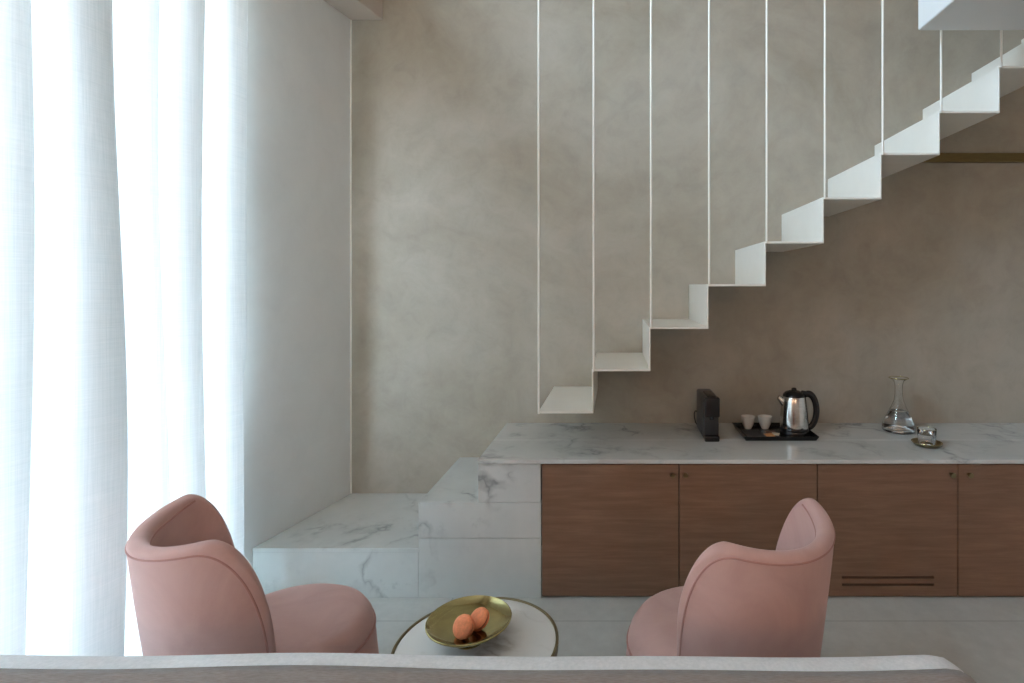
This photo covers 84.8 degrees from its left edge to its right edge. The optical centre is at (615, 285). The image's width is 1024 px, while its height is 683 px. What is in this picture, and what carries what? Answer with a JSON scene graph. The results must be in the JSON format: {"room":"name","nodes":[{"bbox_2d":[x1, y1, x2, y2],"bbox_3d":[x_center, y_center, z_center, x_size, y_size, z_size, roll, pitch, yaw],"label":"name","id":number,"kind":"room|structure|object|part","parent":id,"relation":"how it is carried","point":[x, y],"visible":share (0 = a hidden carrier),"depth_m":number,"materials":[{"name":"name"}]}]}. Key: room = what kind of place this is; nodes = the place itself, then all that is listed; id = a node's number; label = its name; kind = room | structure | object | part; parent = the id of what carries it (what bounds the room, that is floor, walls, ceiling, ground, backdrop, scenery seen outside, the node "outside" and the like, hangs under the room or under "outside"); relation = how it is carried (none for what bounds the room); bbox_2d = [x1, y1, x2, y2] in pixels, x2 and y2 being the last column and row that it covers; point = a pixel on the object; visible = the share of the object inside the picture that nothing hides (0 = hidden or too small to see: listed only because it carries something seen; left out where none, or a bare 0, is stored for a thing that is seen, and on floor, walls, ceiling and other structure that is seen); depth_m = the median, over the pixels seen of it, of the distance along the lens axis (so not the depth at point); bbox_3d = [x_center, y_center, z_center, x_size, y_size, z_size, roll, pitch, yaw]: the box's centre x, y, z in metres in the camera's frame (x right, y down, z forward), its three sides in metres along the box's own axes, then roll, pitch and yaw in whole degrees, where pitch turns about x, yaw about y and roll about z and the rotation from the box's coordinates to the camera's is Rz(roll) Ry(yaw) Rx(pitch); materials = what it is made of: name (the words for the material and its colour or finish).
{"room":"living room","nodes":[
{"label":"living room","id":0,"kind":"room"},
{"bbox_2d":[243,0,349,567],"bbox_3d":[-2.229,-0.915,0.324,0.250,4.700,5.908,0,0,11],"label":"wall","id":1,"kind":"structure","parent":0,"point":[296,382],"depth_m":2.79,"materials":[{"name":"paint"}]},
{"bbox_2d":[350,20,351,493],"bbox_3d":[-1.540,-0.477,3.196,0.008,3.376,0.007,0,0,0],"label":"trim","id":2,"kind":"structure","parent":1,"relation":"attached to","point":[350,20],"depth_m":3.19,"materials":[{"name":"white paint"}]},
{"bbox_2d":[324,0,382,19],"bbox_3d":[-1.759,-1.715,1.599,0.184,0.340,3.292,0,0,11],"label":"beam","id":3,"kind":"structure","parent":1,"relation":"attached to","point":[352,9],"depth_m":3.10,"materials":[{"name":"beige paint"}]},
{"bbox_2d":[352,0,1023,492],"bbox_3d":[1.003,-0.915,3.300,5.794,4.700,0.200,0,0,0],"label":"wall","id":4,"kind":"structure","parent":0,"point":[922,282],"depth_m":3.20,"materials":[{"name":"beige paint"}]},
{"bbox_2d":[921,153,1023,162],"bbox_3d":[2.659,-0.742,3.186,2.078,0.052,0.027,0,0,0],"label":"strip","id":5,"kind":"object","parent":4,"relation":"attached to","point":[943,157],"visible":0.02,"depth_m":3.17,"materials":[{"name":"brown wood"}]},
{"bbox_2d":[367,546,1023,682],"bbox_3d":[0.350,1.485,0.300,7.100,0.100,6.200,0,0,0],"label":"floor","id":6,"kind":"structure","parent":0,"point":[983,636],"depth_m":2.33,"materials":[{"name":"grey concrete"}]},
{"bbox_2d":[0,0,247,655],"bbox_3d":[-1.882,-0.061,0.888,0.153,2.968,3.137,0,0,10],"label":"sheer curtain","id":7,"kind":"object","parent":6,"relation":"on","point":[123,123],"visible":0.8,"depth_m":1.81,"materials":[{"name":"white fabric"}]},
{"bbox_2d":[125,494,378,655],"bbox_3d":[-1.107,1.055,1.742,0.670,0.759,0.548,0,0,-44],"label":"tub chair","id":8,"kind":"object","parent":6,"relation":"on","point":[194,592],"visible":0.89,"depth_m":1.49,"materials":[{"name":"pink fabric"}]},
{"bbox_3d":[-1.079,1.104,1.770,0.557,0.088,0.515,0,0,-44],"label":"seat","id":9,"kind":"part","parent":8,"relation":"part of","materials":[{"name":"pink fabric"}]},
{"bbox_3d":[-1.079,1.236,1.770,0.589,0.177,0.546,0,0,-44],"label":"seat frame","id":10,"kind":"part","parent":8,"relation":"part of","materials":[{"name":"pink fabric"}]},
{"bbox_2d":[253,457,541,597],"bbox_3d":[-1.008,1.216,2.863,1.327,0.439,0.670,0,0,0],"label":"marble steps","id":11,"kind":"structure","parent":6,"relation":"on","point":[441,542],"depth_m":2.53,"materials":[{"name":"white stone"}]},
{"bbox_3d":[-1.290,1.330,2.538,0.762,0.209,0.015,0,0,0],"label":"panel","id":12,"kind":"part","parent":11,"relation":"part of","materials":[{"name":"white stone"}]},
{"bbox_3d":[-0.627,1.078,2.538,0.564,0.163,0.015,0,0,0],"label":"panel","id":13,"kind":"part","parent":11,"relation":"part of","materials":[{"name":"white stone"}]},
{"bbox_3d":[-0.627,1.298,2.538,0.564,0.274,0.015,0,0,0],"label":"panel","id":14,"kind":"part","parent":11,"relation":"part of","materials":[{"name":"white stone"}]},
{"bbox_2d":[391,597,558,656],"bbox_3d":[-0.384,1.210,1.520,0.449,0.450,0.449,0,0,0],"label":"coffee table","id":15,"kind":"object","parent":6,"relation":"on","point":[531,631],"visible":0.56,"depth_m":1.54,"materials":[{"name":"stone"}]},
{"bbox_2d":[425,595,511,649],"bbox_3d":[-0.410,0.958,1.536,0.233,0.060,0.233,0,0,0],"label":"dish","id":16,"kind":"object","parent":15,"relation":"on","point":[439,625],"visible":0.73,"depth_m":1.55,"materials":[{"name":"gold metal"}]},
{"bbox_2d":[453,614,473,639],"bbox_3d":[-0.412,0.921,1.487,0.060,0.056,0.045,0,0,20],"label":"peach","id":17,"kind":"object","parent":16,"relation":"in","point":[463,626],"visible":1,"depth_m":1.48,"materials":[{"name":"orange food"}]},
{"bbox_2d":[471,607,489,631],"bbox_3d":[-0.380,0.925,1.528,0.059,0.050,0.053,0,0,41],"label":"peach","id":18,"kind":"object","parent":16,"relation":"in","point":[481,615],"visible":0.8,"depth_m":1.52,"materials":[{"name":"orange food"}]},
{"bbox_2d":[0,653,975,682],"bbox_3d":[-0.318,1.100,-0.240,2.136,0.670,2.922,0,0,0],"label":"bed","id":19,"kind":"object","parent":6,"relation":"on","point":[251,667],"visible":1,"depth_m":1.12,"materials":[{"name":"white fabric"}]},
{"bbox_2d":[0,653,962,671],"bbox_3d":[-0.318,0.968,-0.240,2.135,0.394,2.922,0,0,0],"label":"duvet","id":20,"kind":"object","parent":19,"relation":"on","point":[251,662],"depth_m":1.14,"materials":[{"name":"white fabric"}]},
{"bbox_2d":[0,665,975,682],"bbox_3d":[-0.319,0.930,0.681,2.130,0.331,0.862,0,0,0],"label":"throw","id":21,"kind":"object","parent":19,"relation":"on","point":[195,673],"depth_m":1.09,"materials":[{"name":"fabric"}]},
{"bbox_2d":[542,464,816,595],"bbox_3d":[0.292,1.128,2.837,1.268,0.614,0.666,0,0,0],"label":"base cabinet","id":22,"kind":"object","parent":6,"relation":"on","point":[608,529],"visible":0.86,"depth_m":2.53,"materials":[{"name":"brown wood"}]},
{"bbox_3d":[-0.026,1.124,2.540,0.628,0.606,0.020,0,0,0],"label":"door","id":23,"kind":"part","parent":22,"relation":"part of","materials":[{"name":"brown wood"}]},
{"bbox_3d":[0.608,1.124,2.540,0.632,0.606,0.020,0,0,0],"label":"door","id":24,"kind":"part","parent":22,"relation":"part of","materials":[{"name":"brown wood"}]},
{"bbox_2d":[626,498,835,656],"bbox_3d":[0.336,1.055,1.728,0.548,0.759,0.670,0,0,-42],"label":"tub chair","id":25,"kind":"object","parent":6,"relation":"on","point":[735,600],"visible":0.91,"depth_m":1.45,"materials":[{"name":"pink fabric"}]},
{"bbox_3d":[0.309,1.104,1.758,0.515,0.088,0.557,0,0,-42],"label":"seat","id":26,"kind":"part","parent":25,"relation":"part of","materials":[{"name":"pink fabric"}]},
{"bbox_2d":[817,464,1023,595],"bbox_3d":[1.572,1.128,2.837,1.288,0.614,0.666,0,0,0],"label":"base cabinet","id":27,"kind":"object","parent":6,"relation":"on","point":[901,529],"visible":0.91,"depth_m":2.53,"materials":[{"name":"brown wood"}]},
{"bbox_2d":[477,423,1023,501],"bbox_3d":[0.993,0.896,2.858,3.255,0.200,0.680,0,0,0],"label":"countertop","id":28,"kind":"structure","parent":27,"relation":"on","point":[510,467],"depth_m":2.71,"materials":[{"name":"white stone"}]},
{"bbox_3d":[-0.491,0.905,2.863,0.288,0.180,0.666,0,0,0],"label":"panel","id":29,"kind":"part","parent":28,"relation":"part of","materials":[{"name":"white stone"}]},
{"bbox_2d":[694,389,719,441],"bbox_3d":[0.482,0.680,2.943,0.098,0.231,0.286,0,0,0],"label":"coffee machine","id":30,"kind":"object","parent":28,"relation":"on","point":[708,403],"visible":1,"depth_m":2.83,"materials":[{"name":"grey plastic"}]},
{"bbox_3d":[0.491,0.569,2.890,0.044,0.008,0.140,0,0,0],"label":"lever","id":31,"kind":"part","parent":30,"relation":"part of","materials":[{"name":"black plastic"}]},
{"bbox_3d":[0.491,0.718,2.833,0.073,0.100,0.007,0,0,0],"label":"panel","id":32,"kind":"part","parent":30,"relation":"part of","materials":[{"name":"black plastic"}]},
{"bbox_2d":[704,435,719,441],"bbox_3d":[0.491,0.781,2.826,0.075,0.030,0.048,0,0,0],"label":"drip tray","id":33,"kind":"object","parent":30,"relation":"on","point":[708,438],"depth_m":2.80,"materials":[{"name":"black plastic"}]},
{"bbox_2d":[732,422,818,440],"bbox_3d":[0.848,0.784,2.962,0.386,0.024,0.295,0,0,0],"label":"serving tray","id":34,"kind":"object","parent":28,"relation":"on","point":[756,433],"visible":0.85,"depth_m":2.91,"materials":[{"name":"black plastic"}]},
{"bbox_2d":[741,414,754,428],"bbox_3d":[0.732,0.755,3.050,0.078,0.068,0.078,0,0,0],"label":"cup","id":35,"kind":"object","parent":34,"relation":"on","point":[747,420],"visible":1,"depth_m":3.03,"materials":[{"name":"white ceramic"}]},
{"bbox_2d":[758,414,771,428],"bbox_3d":[0.826,0.755,3.050,0.078,0.068,0.078,0,0,0],"label":"cup","id":36,"kind":"object","parent":34,"relation":"on","point":[764,420],"visible":1,"depth_m":3.03,"materials":[{"name":"white ceramic"}]},
{"bbox_2d":[764,433,774,436],"bbox_3d":[0.807,0.782,2.890,0.052,0.010,0.035,0,0,-23],"label":"sachet","id":37,"kind":"object","parent":34,"relation":"on","point":[766,434],"visible":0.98,"depth_m":2.89,"materials":[{"name":"orange paper"}]},
{"bbox_2d":[777,387,819,436],"bbox_3d":[0.970,0.667,2.935,0.200,0.246,0.151,0,0,30],"label":"electric kettle","id":38,"kind":"object","parent":34,"relation":"on","point":[794,422],"visible":1,"depth_m":2.90,"materials":[{"name":"silver metal"}]},
{"bbox_3d":[0.892,0.620,2.945,0.059,0.070,0.044,0,0,0],"label":"spout","id":39,"kind":"part","parent":38,"relation":"part of","materials":[{"name":"metal"}]},
{"bbox_3d":[0.953,0.567,2.945,0.118,0.045,0.118,0,0,0],"label":"lid","id":40,"kind":"part","parent":38,"relation":"part of","materials":[{"name":"black plastic"}]},
{"bbox_3d":[1.040,0.666,2.945,0.099,0.215,0.028,0,0,0],"label":"handle","id":41,"kind":"part","parent":38,"relation":"part of","materials":[{"name":"black plastic"}]},
{"bbox_2d":[882,376,915,434],"bbox_3d":[1.552,0.649,3.020,0.170,0.294,0.170,0,0,0],"label":"glass carafe","id":42,"kind":"object","parent":28,"relation":"on","point":[898,420],"visible":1,"depth_m":2.98,"materials":[{"name":"glass"}]},
{"bbox_2d":[911,438,942,448],"bbox_3d":[1.545,0.784,2.735,0.139,0.023,0.139,0,0,0],"label":"dish","id":43,"kind":"object","parent":28,"relation":"on","point":[938,444],"visible":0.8,"depth_m":2.70,"materials":[{"name":"gold metal"}]},
{"bbox_2d":[917,426,936,444],"bbox_3d":[1.545,0.750,2.735,0.087,0.084,0.087,0,0,0],"label":"water tumbler","id":44,"kind":"object","parent":43,"relation":"in","point":[926,435],"visible":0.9,"depth_m":2.71,"materials":[{"name":"clear glass"}]},
{"bbox_3d":[1.250,1.124,2.540,0.641,0.606,0.020,0,0,0],"label":"door","id":45,"kind":"part","parent":27,"relation":"part of","materials":[{"name":"brown wood"}]},
{"bbox_3d":[1.895,1.124,2.540,0.639,0.606,0.020,0,0,0],"label":"door","id":46,"kind":"part","parent":27,"relation":"part of","materials":[{"name":"brown wood"}]},
{"bbox_2d":[918,0,1023,29],"bbox_3d":[2.536,-1.293,-0.050,2.328,0.264,5.100,0,0,0],"label":"ceiling","id":47,"kind":"structure","parent":0,"point":[932,14],"depth_m":2.38,"materials":[{"name":"white paint"}]},
{"bbox_3d":[0.350,-3.315,0.300,7.100,0.100,6.200,0,0,0],"label":"ceiling","id":48,"kind":"structure","parent":0,"visible":0},
{"bbox_2d":[538,0,1023,413],"bbox_3d":[1.000,-1.335,2.876,2.728,3.859,0.645,0,0,0],"label":"staircase","id":49,"kind":"structure","parent":48,"relation":"hanging from","point":[977,101],"depth_m":2.69,"materials":[{"name":"white metal"}]},
{"bbox_3d":[-0.359,-1.335,2.558,0.009,3.859,0.009,0,0,-15],"label":"rod","id":50,"kind":"part","parent":49,"relation":"part of","materials":[{"name":"white paint"}]},
{"bbox_3d":[-0.104,-1.434,2.558,0.009,3.663,0.009,0,0,15],"label":"rod","id":51,"kind":"part","parent":49,"relation":"part of","materials":[{"name":"white paint"}]},
{"bbox_3d":[0.163,-1.532,2.558,0.009,3.466,0.009,0,0,15],"label":"rod","id":52,"kind":"part","parent":49,"relation":"part of","materials":[{"name":"white paint"}]},
{"bbox_3d":[0.433,-1.632,2.558,0.009,3.266,0.009,0,0,-15],"label":"rod","id":53,"kind":"part","parent":49,"relation":"part of","materials":[{"name":"white paint"}]},
{"bbox_3d":[0.701,-1.732,2.558,0.009,3.067,0.009,0,0,15],"label":"rod","id":54,"kind":"part","parent":49,"relation":"part of","materials":[{"name":"white paint"}]},
{"bbox_3d":[0.972,-1.835,2.558,0.009,2.861,0.009,0,0,15],"label":"rod","id":55,"kind":"part","parent":49,"relation":"part of","materials":[{"name":"white paint"}]},
{"bbox_3d":[1.241,-1.938,2.558,0.009,2.654,0.009,0,0,-15],"label":"rod","id":56,"kind":"part","parent":49,"relation":"part of","materials":[{"name":"white paint"}]},
{"bbox_3d":[1.512,-2.036,2.558,0.009,2.458,0.009,0,0,-15],"label":"rod","id":57,"kind":"part","parent":49,"relation":"part of","materials":[{"name":"white paint"}]},
{"bbox_3d":[1.792,-2.141,2.558,0.009,2.249,0.009,0,0,-15],"label":"rod","id":58,"kind":"part","parent":49,"relation":"part of","materials":[{"name":"white paint"}]}
]}

